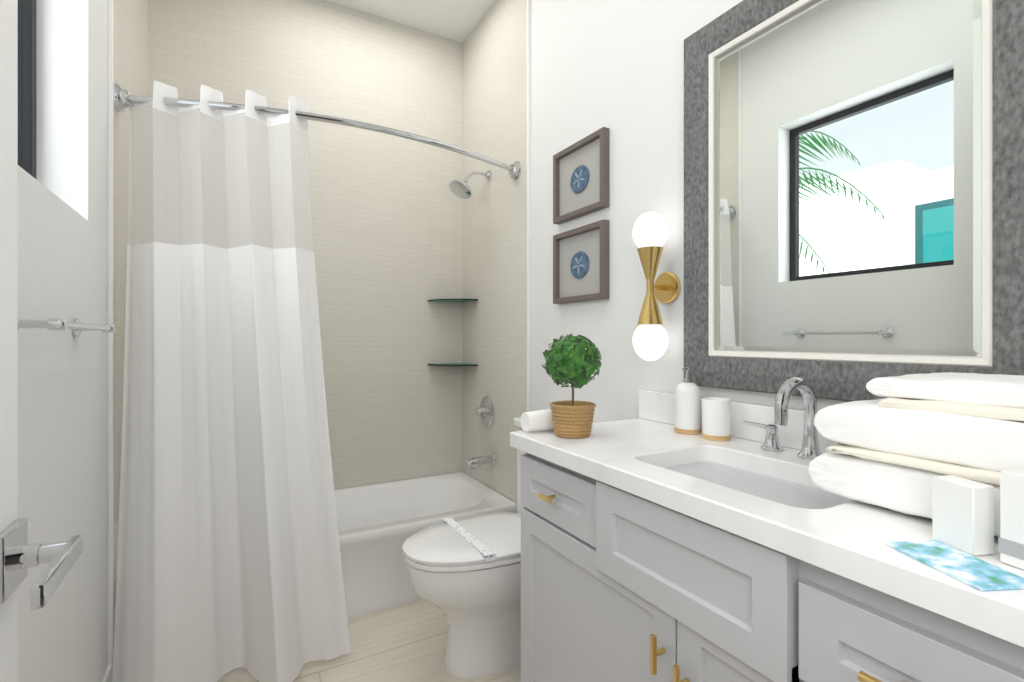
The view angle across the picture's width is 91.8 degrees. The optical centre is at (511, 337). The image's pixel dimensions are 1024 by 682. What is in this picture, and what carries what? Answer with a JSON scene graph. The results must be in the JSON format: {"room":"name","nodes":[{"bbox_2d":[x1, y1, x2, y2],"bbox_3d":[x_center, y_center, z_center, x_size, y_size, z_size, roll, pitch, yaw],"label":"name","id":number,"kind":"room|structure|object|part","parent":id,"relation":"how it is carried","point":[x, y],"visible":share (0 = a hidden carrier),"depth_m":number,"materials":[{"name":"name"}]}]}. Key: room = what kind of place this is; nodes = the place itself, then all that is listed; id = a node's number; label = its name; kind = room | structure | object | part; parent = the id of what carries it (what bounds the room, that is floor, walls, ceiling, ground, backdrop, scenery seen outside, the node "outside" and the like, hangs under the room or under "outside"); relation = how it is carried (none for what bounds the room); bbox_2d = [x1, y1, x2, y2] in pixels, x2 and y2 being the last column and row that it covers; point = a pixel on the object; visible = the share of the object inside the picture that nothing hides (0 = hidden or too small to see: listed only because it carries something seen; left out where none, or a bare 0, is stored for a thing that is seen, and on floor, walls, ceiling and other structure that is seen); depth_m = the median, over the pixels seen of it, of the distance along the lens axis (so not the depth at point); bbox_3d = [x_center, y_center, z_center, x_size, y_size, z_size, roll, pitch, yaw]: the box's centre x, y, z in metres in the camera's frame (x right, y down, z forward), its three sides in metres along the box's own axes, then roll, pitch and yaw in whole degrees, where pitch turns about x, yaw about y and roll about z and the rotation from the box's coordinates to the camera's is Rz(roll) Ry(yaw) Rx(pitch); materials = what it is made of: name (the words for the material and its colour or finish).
{"room":"bathroom","nodes":[
{"label":"bathroom","id":0,"kind":"room"},
{"bbox_2d":[18,0,107,681],"bbox_3d":[-1.036,-0.320,0.973,0.160,2.920,3.150,0,0,-29],"label":"wall","id":1,"kind":"structure","parent":0,"point":[63,374],"depth_m":1.29,"materials":[{"name":"white paint"}]},
{"bbox_2d":[18,0,35,178],"bbox_3d":[-1.073,-0.770,0.947,0.040,0.900,0.800,0,0,-29],"label":"window","id":2,"kind":"structure","parent":1,"relation":"in","point":[27,86],"depth_m":1.27,"materials":[{"name":"black"}]},
{"bbox_2d":[18,318,115,337],"bbox_3d":[-0.958,-0.025,1.080,0.080,0.048,0.550,0,0,-29],"label":"towel rail","id":3,"kind":"object","parent":1,"relation":"attached to","point":[77,326],"visible":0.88,"depth_m":0.91,"materials":[{"name":"silver metal"}]},
{"bbox_2d":[101,664,111,681],"bbox_3d":[-0.771,1.085,0.674,0.012,0.110,2.048,0,0,-29],"label":"baseboard","id":4,"kind":"structure","parent":1,"relation":"attached to","point":[107,676],"depth_m":1.53,"materials":[{"name":"white"}]},
{"bbox_2d":[108,0,113,676],"bbox_3d":[-1.273,-0.320,1.573,0.013,2.920,0.012,0,0,-29],"label":"trim","id":5,"kind":"structure","parent":1,"relation":"attached to","point":[110,334],"depth_m":1.57,"materials":[{"name":"white"}]},
{"bbox_2d":[114,0,148,629],"bbox_3d":[-1.462,-0.320,1.909,0.010,2.920,0.760,0,0,-29],"label":"tile","id":6,"kind":"structure","parent":1,"relation":"attached to","point":[131,42],"depth_m":1.71,"materials":[{"name":"beige tile"}]},
{"bbox_2d":[217,599,520,681],"bbox_3d":[-0.286,1.190,1.393,1.880,0.100,3.150,0,0,-29],"label":"floor","id":7,"kind":"structure","parent":0,"point":[405,643],"depth_m":1.77,"materials":[{"name":"tile"}]},
{"bbox_2d":[334,472,516,619],"bbox_3d":[-0.803,0.973,2.319,1.536,0.335,0.682,0,0,-29],"label":"bathtub","id":8,"kind":"object","parent":7,"relation":"on","point":[379,524],"visible":0.38,"depth_m":2.30,"materials":[{"name":"white ceramic"}]},
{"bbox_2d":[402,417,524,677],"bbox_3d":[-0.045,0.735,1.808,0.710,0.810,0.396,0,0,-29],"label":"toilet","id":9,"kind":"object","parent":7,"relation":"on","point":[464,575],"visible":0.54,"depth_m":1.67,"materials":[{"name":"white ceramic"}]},
{"bbox_2d":[510,377,1023,681],"bbox_3d":[0.485,0.613,1.067,0.527,1.054,1.110,0,0,-29],"label":"bathroom vanity","id":10,"kind":"object","parent":7,"relation":"on","point":[655,547],"visible":0.69,"depth_m":0.90,"materials":[{"name":"grey"}]},
{"bbox_2d":[520,409,553,430],"bbox_3d":[0.133,0.238,1.463,0.220,0.061,0.061,0,0,-29],"label":"rolled washcloth","id":11,"kind":"object","parent":10,"relation":"on","point":[538,420],"visible":0.44,"depth_m":1.41,"materials":[{"name":"white fabric"}]},
{"bbox_2d":[541,333,601,438],"bbox_3d":[0.168,0.128,1.372,0.168,0.282,0.165,0,0,-29],"label":"topiary plant","id":12,"kind":"object","parent":10,"relation":"on","point":[572,360],"visible":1,"depth_m":1.32,"materials":[{"name":"green plant"}]},
{"bbox_2d":[674,367,700,433],"bbox_3d":[0.503,0.176,1.421,0.072,0.186,0.072,0,0,-29],"label":"soap dispenser","id":13,"kind":"object","parent":10,"relation":"on","point":[687,406],"visible":1,"depth_m":1.39,"materials":[{"name":"white ceramic"}]},
{"bbox_2d":[702,397,730,440],"bbox_3d":[0.548,0.216,1.332,0.072,0.106,0.072,0,0,-29],"label":"tumbler","id":14,"kind":"object","parent":10,"relation":"on","point":[716,417],"visible":1,"depth_m":1.30,"materials":[{"name":"white ceramic"}]},
{"bbox_2d":[743,377,869,469],"bbox_3d":[0.622,0.178,1.118,0.152,0.183,0.280,0,0,-29],"label":"faucet","id":15,"kind":"object","parent":10,"relation":"on","point":[771,452],"depth_m":1.11,"materials":[{"name":"silver metal"}]},
{"bbox_2d":[808,372,1023,536],"bbox_3d":[0.726,0.163,0.785,0.316,0.207,0.353,0,0,-29],"label":"towel stack","id":16,"kind":"object","parent":10,"relation":"on","point":[904,442],"visible":0.96,"depth_m":0.73,"materials":[{"name":"white fabric"}]},
{"bbox_2d":[885,540,1023,590],"bbox_3d":[0.529,0.268,0.591,0.072,0.002,0.120,0,0,-5],"label":"brochure","id":17,"kind":"object","parent":10,"relation":"on","point":[971,571],"visible":1,"depth_m":0.58,"materials":[{"name":"blue paper"}]},
{"bbox_2d":[932,469,1023,569],"bbox_3d":[0.594,0.214,0.612,0.049,0.110,0.120,0,0,-29],"label":"boxes","id":18,"kind":"object","parent":10,"relation":"on","point":[962,514],"visible":0.96,"depth_m":0.61,"materials":[{"name":"white paper"}]},
{"bbox_2d":[327,0,494,42],"bbox_3d":[-0.286,-1.830,1.393,1.880,0.100,3.150,0,0,-29],"label":"ceiling","id":19,"kind":"structure","parent":0,"point":[457,20],"depth_m":2.71,"materials":[{"name":"white paint"}]},
{"bbox_2d":[530,0,849,422],"bbox_3d":[0.465,-0.320,1.812,0.160,2.920,3.150,0,0,-29],"label":"wall","id":20,"kind":"structure","parent":0,"point":[616,67],"depth_m":1.80,"materials":[{"name":"white paint"}]},
{"bbox_2d":[112,81,520,681],"bbox_3d":[-0.562,0.126,1.889,1.566,1.968,0.434,0,0,-29],"label":"shower curtain","id":21,"kind":"object","parent":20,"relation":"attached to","point":[229,557],"visible":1,"depth_m":1.66,"materials":[{"name":"white fabric"}]},
{"bbox_2d":[462,0,526,503],"bbox_3d":[-0.109,-0.320,2.665,0.010,2.920,0.760,0,0,-29],"label":"tile","id":22,"kind":"structure","parent":20,"relation":"attached to","point":[494,207],"depth_m":2.62,"materials":[{"name":"beige tile"}]},
{"bbox_2d":[449,170,490,198],"bbox_3d":[-0.220,-0.822,2.618,0.228,0.171,0.128,0,0,-29],"label":"shower head","id":23,"kind":"object","parent":22,"relation":"attached to","point":[461,189],"visible":1,"depth_m":2.59},
{"bbox_2d":[468,453,495,469],"bbox_3d":[-0.160,0.645,2.597,0.145,0.070,0.060,0,0,-29],"label":"tub spout","id":24,"kind":"object","parent":22,"relation":"attached to","point":[477,461],"visible":1,"depth_m":2.58,"materials":[{"name":"silver metal"}]},
{"bbox_2d":[475,396,493,426],"bbox_3d":[-0.162,0.400,2.682,0.066,0.164,0.164,0,0,-29],"label":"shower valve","id":25,"kind":"structure","parent":22,"relation":"attached to","point":[484,411],"depth_m":2.66,"materials":[{"name":"silver metal"}]},
{"bbox_2d":[527,0,529,411],"bbox_3d":[0.078,-0.320,2.328,0.013,2.920,0.012,0,0,-29],"label":"trim","id":26,"kind":"structure","parent":20,"relation":"attached to","point":[528,205],"depth_m":2.32,"materials":[{"name":"white"}]},
{"bbox_2d":[553,127,608,224],"bbox_3d":[0.267,-0.630,1.970,0.030,0.290,0.330,0,0,-29],"label":"picture","id":27,"kind":"object","parent":20,"relation":"attached to","point":[581,178],"visible":1,"depth_m":1.95,"materials":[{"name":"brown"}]},
{"bbox_2d":[553,219,608,303],"bbox_3d":[0.267,-0.290,1.970,0.030,0.290,0.330,0,0,-29],"label":"picture","id":28,"kind":"object","parent":20,"relation":"attached to","point":[581,264],"visible":1,"depth_m":1.95,"materials":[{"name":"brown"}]},
{"bbox_2d":[632,212,680,360],"bbox_3d":[0.442,-0.160,1.553,0.132,0.464,0.108,0,0,-29],"label":"sconce","id":29,"kind":"object","parent":20,"relation":"attached to","point":[650,334],"visible":1,"depth_m":1.52,"materials":[{"name":"white glass"}]},
{"bbox_2d":[684,0,1023,401],"bbox_3d":[0.718,-0.380,1.159,0.034,1.040,0.786,0,0,-29],"label":"mirror","id":30,"kind":"object","parent":20,"relation":"attached to","point":[853,198],"visible":0.9,"depth_m":1.10,"materials":[{"name":"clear mirror"}]},
{"bbox_3d":[-1.015,-0.320,2.698,1.560,2.920,0.160,0,0,-29],"label":"wall","id":31,"kind":"structure","parent":0,"visible":0},
{"bbox_2d":[149,0,461,489],"bbox_3d":[-0.974,-0.320,2.623,1.560,2.920,0.010,0,0,-29],"label":"tile","id":32,"kind":"structure","parent":31,"relation":"attached to","point":[387,220],"depth_m":2.72,"materials":[{"name":"beige tile"}]},
{"bbox_2d":[428,299,477,302],"bbox_3d":[-0.342,-0.216,2.844,0.220,0.008,0.220,0,0,-29],"label":"glass shelf","id":33,"kind":"object","parent":31,"relation":"attached to","point":[453,300],"visible":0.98,"depth_m":2.81,"materials":[{"name":"glass"}]},
{"bbox_2d":[428,363,477,365],"bbox_3d":[-0.342,0.154,2.844,0.220,0.008,0.220,0,0,-29],"label":"glass shelf","id":34,"kind":"object","parent":31,"relation":"attached to","point":[451,364],"visible":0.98,"depth_m":2.80,"materials":[{"name":"glass"}]},
{"bbox_3d":[0.444,-0.320,0.088,1.560,2.920,0.160,0,0,-29],"label":"wall","id":35,"kind":"structure","parent":0,"visible":0},
{"bbox_2d":[0,0,82,681],"bbox_3d":[-0.382,-0.064,0.233,0.111,2.392,0.860,0,0,-29],"label":"door","id":36,"kind":"structure","parent":35,"relation":"in","point":[19,555],"depth_m":0.57,"materials":[{"name":"white paint"}]},
{"bbox_3d":[-0.530,0.255,0.546,0.066,0.072,0.166,0,0,-29],"label":"handle","id":37,"kind":"part","parent":36,"relation":"part of","materials":[{"name":"silver metal"}]}
]}

